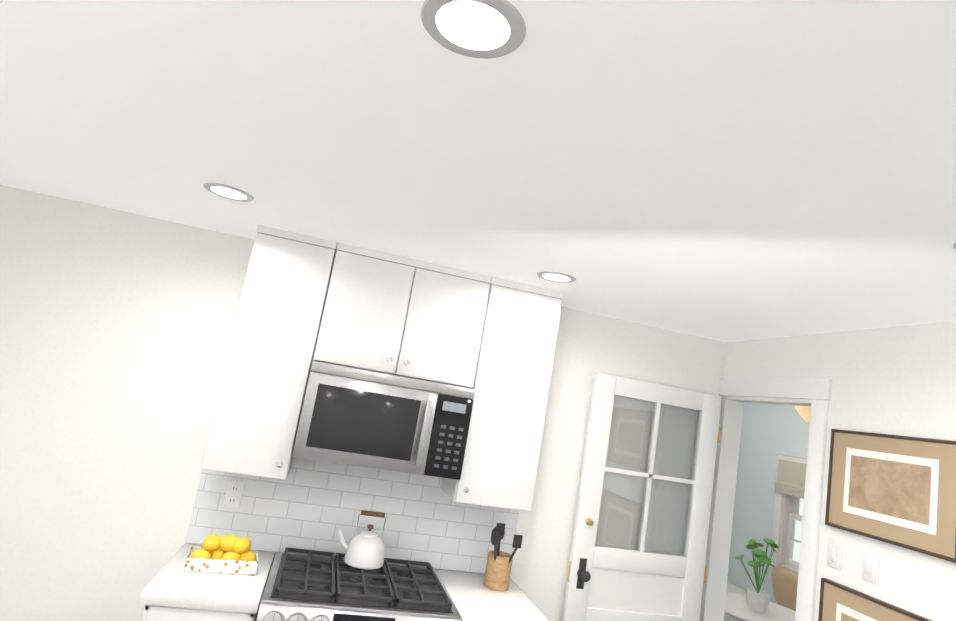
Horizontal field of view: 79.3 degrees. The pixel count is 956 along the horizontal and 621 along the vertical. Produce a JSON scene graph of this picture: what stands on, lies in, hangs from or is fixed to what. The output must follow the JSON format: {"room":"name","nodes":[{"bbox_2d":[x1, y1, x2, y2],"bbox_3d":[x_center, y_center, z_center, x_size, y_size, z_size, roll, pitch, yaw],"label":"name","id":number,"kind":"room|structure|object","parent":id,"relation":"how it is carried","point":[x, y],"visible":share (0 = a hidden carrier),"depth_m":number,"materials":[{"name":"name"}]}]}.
{"room":"kitchen","nodes":[
{"label":"kitchen","id":0,"kind":"room"},
{"bbox_2d":[0,184,726,620],"bbox_3d":[-0.839,0.899,2.817,4.420,2.350,0.120,12,-9,-13],"label":"wall","id":1,"kind":"structure","parent":0,"point":[116,328],"depth_m":2.64,"materials":[{"name":"paint"}]},
{"bbox_2d":[201,225,336,478],"bbox_3d":[-0.920,0.186,2.616,0.343,1.048,0.368,12,-9,-13],"label":"upper cabinet","id":2,"kind":"object","parent":1,"relation":"attached to","point":[253,430],"visible":1,"depth_m":2.46,"materials":[{"name":"white wood"}]},
{"bbox_2d":[185,457,518,572],"bbox_3d":[-0.540,0.953,2.821,1.555,0.513,0.008,12,-9,-13],"label":"backsplash","id":3,"kind":"structure","parent":1,"relation":"attached to","point":[310,504],"depth_m":2.80,"materials":[{"name":"white tile"}]},
{"bbox_2d":[223,481,244,507],"bbox_3d":[-1.131,0.852,2.673,0.072,0.116,0.008,12,-9,-13],"label":"outlet","id":4,"kind":"object","parent":3,"relation":"attached to","point":[233,494],"visible":1,"depth_m":2.67,"materials":[{"name":"white plastic"}]},
{"bbox_2d":[313,242,491,387],"bbox_3d":[-0.363,0.044,2.775,0.728,0.536,0.368,12,-9,-13],"label":"upper cabinet","id":5,"kind":"object","parent":1,"relation":"attached to","point":[387,313],"visible":1,"depth_m":2.62,"materials":[{"name":"white wood"}]},
{"bbox_2d":[292,361,474,479],"bbox_3d":[-0.434,0.503,2.667,0.724,0.407,0.435,12,-9,-13],"label":"microwave","id":6,"kind":"object","parent":5,"relation":"attached to","point":[364,418],"visible":1,"depth_m":2.49,"materials":[{"name":"silver metal"}]},
{"bbox_2d":[441,277,562,510],"bbox_3d":[0.120,0.402,2.856,0.368,1.048,0.368,12,-9,-13],"label":"upper cabinet","id":7,"kind":"object","parent":1,"relation":"attached to","point":[511,381],"visible":0.98,"depth_m":2.71,"materials":[{"name":"white wood"}]},
{"bbox_2d":[561,373,721,620],"bbox_3d":[0.864,1.389,3.029,0.793,2.006,0.119,12,-9,-13],"label":"door","id":8,"kind":"structure","parent":1,"relation":"in","point":[608,583],"depth_m":3.09,"materials":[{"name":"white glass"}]},
{"bbox_2d":[0,0,955,341],"bbox_3d":[0.465,-0.194,2.465,6.320,0.100,6.190,12,-9,-13],"label":"ceiling","id":9,"kind":"structure","parent":0,"point":[730,170],"depth_m":1.36,"materials":[{"name":"paint"}]},
{"bbox_2d":[203,182,253,201],"bbox_3d":[-0.913,-0.432,2.115,0.176,0.004,0.176,12,-9,-13],"label":"recessed light","id":10,"kind":"object","parent":9,"relation":"in","point":[230,192],"visible":1,"depth_m":2.10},
{"bbox_2d":[420,0,525,58],"bbox_3d":[-0.008,-0.467,0.948,0.176,0.004,0.176,12,-9,-13],"label":"recessed light","id":11,"kind":"object","parent":9,"relation":"in","point":[476,25],"visible":1,"depth_m":0.94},
{"bbox_2d":[537,271,575,282],"bbox_3d":[0.346,-0.146,2.549,0.176,0.004,0.176,12,-9,-13],"label":"recessed light","id":12,"kind":"object","parent":9,"relation":"in","point":[559,277],"visible":0.98,"depth_m":2.54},
{"bbox_2d":[794,405,810,423],"bbox_3d":[2.418,0.635,3.962,0.470,0.389,0.470,12,-9,-13],"label":"light","id":13,"kind":"object","parent":9,"relation":"hanging from","point":[804,412],"visible":0.06,"depth_m":3.94,"materials":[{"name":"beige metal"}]},
{"bbox_2d":[727,402,809,603],"bbox_3d":[2.874,1.776,4.312,0.120,2.350,3.370,12,-9,-13],"label":"wall","id":14,"kind":"structure","parent":0,"point":[769,432],"depth_m":5.29,"materials":[{"name":"blue paint"}]},
{"bbox_2d":[765,452,806,579],"bbox_3d":[2.807,1.739,4.512,0.175,1.080,1.260,12,-9,-13],"label":"nook window","id":15,"kind":"structure","parent":14,"relation":"in","point":[789,508],"depth_m":4.98,"materials":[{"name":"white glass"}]},
{"bbox_2d":[774,459,806,498],"bbox_3d":[2.765,1.387,4.543,0.042,0.285,1.120,12,-9,-13],"label":"roman shade","id":16,"kind":"object","parent":15,"relation":"attached to","point":[791,477],"visible":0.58,"depth_m":4.92,"materials":[{"name":"fabric"}]},
{"bbox_2d":[700,321,955,620],"bbox_3d":[1.522,1.261,2.562,0.120,2.350,6.190,12,-9,-13],"label":"wall","id":17,"kind":"structure","parent":0,"point":[898,380],"depth_m":2.38,"materials":[{"name":"paint"}]},
{"bbox_2d":[701,379,831,620],"bbox_3d":[1.411,1.413,2.903,0.164,2.125,0.835,12,-9,-13],"label":"trim","id":18,"kind":"structure","parent":17,"relation":"attached to","point":[801,392],"depth_m":3.05,"materials":[{"name":"white wood"}]},
{"bbox_2d":[827,538,842,570],"bbox_3d":[1.521,1.039,2.464,0.012,0.116,0.072,12,-9,-13],"label":"switch plate","id":19,"kind":"object","parent":17,"relation":"attached to","point":[834,553],"visible":1,"depth_m":2.46,"materials":[{"name":"white plastic"}]},
{"bbox_2d":[862,549,879,584],"bbox_3d":[1.563,1.020,2.300,0.012,0.116,0.072,12,-9,-13],"label":"switch plate","id":20,"kind":"object","parent":17,"relation":"attached to","point":[870,565],"visible":1,"depth_m":2.29,"materials":[{"name":"white plastic"}]},
{"bbox_2d":[818,578,931,620],"bbox_3d":[1.517,1.336,2.179,0.026,0.450,0.556,12,-9,-13],"label":"picture frame","id":21,"kind":"object","parent":17,"relation":"attached to","point":[839,602],"visible":0.98,"depth_m":2.32,"materials":[{"name":"brown wood"}]},
{"bbox_2d":[825,429,955,562],"bbox_3d":[1.625,0.701,2.282,0.026,0.415,0.556,12,-9,-13],"label":"picture frame","id":22,"kind":"object","parent":17,"relation":"attached to","point":[898,490],"visible":1,"depth_m":2.25,"materials":[{"name":"brown wood"}]},
{"bbox_3d":[0.059,2.181,2.079,6.320,0.080,6.190,12,-9,-13],"label":"floor","id":23,"kind":"structure","parent":0,"visible":0},
{"bbox_2d":[138,543,274,620],"bbox_3d":[-1.133,1.498,2.272,0.396,0.915,0.648,12,-9,-13],"label":"base cabinet","id":24,"kind":"object","parent":23,"relation":"on","point":[172,591],"visible":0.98,"depth_m":2.09,"materials":[{"name":"white wood"}]},
{"bbox_2d":[183,534,257,575],"bbox_3d":[-1.046,0.993,2.379,0.270,0.130,0.160,13,-10,-21],"label":"lemon bowl","id":25,"kind":"object","parent":24,"relation":"on","point":[225,554],"visible":1,"depth_m":2.34,"materials":[{"name":"yellow food"}]},
{"bbox_2d":[256,547,462,620],"bbox_3d":[-0.563,1.588,2.358,0.760,0.955,0.718,12,-9,-13],"label":"range","id":26,"kind":"object","parent":23,"relation":"on","point":[304,587],"visible":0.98,"depth_m":2.29,"materials":[{"name":"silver metal"}]},
{"bbox_2d":[337,510,386,569],"bbox_3d":[-0.526,1.028,2.622,0.235,0.230,0.179,12,-9,-13],"label":"kettle","id":27,"kind":"object","parent":26,"relation":"on","point":[365,549],"visible":1,"depth_m":2.57,"materials":[{"name":"ceramic"}]},
{"bbox_2d":[435,569,548,620],"bbox_3d":[-0.024,1.728,2.528,0.392,0.915,0.648,12,-9,-13],"label":"base cabinet","id":28,"kind":"object","parent":23,"relation":"on","point":[473,597],"visible":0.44,"depth_m":2.54,"materials":[{"name":"white wood"}]},
{"bbox_2d":[483,523,522,590],"bbox_3d":[0.097,1.165,2.771,0.152,0.297,0.193,12,-9,-13],"label":"utensil holder","id":29,"kind":"object","parent":28,"relation":"on","point":[498,570],"visible":1,"depth_m":2.70,"materials":[{"name":"brown wood"}]},
{"bbox_2d":[723,581,746,620],"bbox_3d":[2.408,2.606,4.094,0.534,0.510,3.090,12,-9,-13],"label":"banquette","id":30,"kind":"object","parent":23,"relation":"on","point":[731,588],"depth_m":5.11,"materials":[{"name":"white wood"}]},
{"bbox_2d":[771,565,797,610],"bbox_3d":[2.507,2.248,4.614,0.188,0.334,0.398,12,-9,-13],"label":"pillow","id":31,"kind":"object","parent":30,"relation":"on","point":[784,582],"visible":0.56,"depth_m":4.60,"materials":[{"name":"fabric"}]},
{"bbox_2d":[724,592,795,620],"bbox_3d":[1.811,2.343,3.780,0.680,0.724,0.680,12,-9,-13],"label":"table","id":32,"kind":"object","parent":23,"relation":"on","point":[737,607],"visible":0.69,"depth_m":3.80,"materials":[{"name":"white"}]},
{"bbox_2d":[735,538,778,612],"bbox_3d":[1.885,1.756,3.859,0.286,0.468,0.265,12,-9,-13],"label":"plant pot","id":33,"kind":"object","parent":32,"relation":"on","point":[757,599],"visible":1,"depth_m":3.84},
{"label":"outside","id":34,"kind":"structure","parent":0,"visible":0},
{"bbox_2d":[793,498,803,561],"bbox_3d":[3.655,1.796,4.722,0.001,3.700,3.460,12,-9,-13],"label":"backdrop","id":35,"kind":"structure","parent":34,"point":[799,534],"depth_m":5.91,"materials":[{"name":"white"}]}
]}

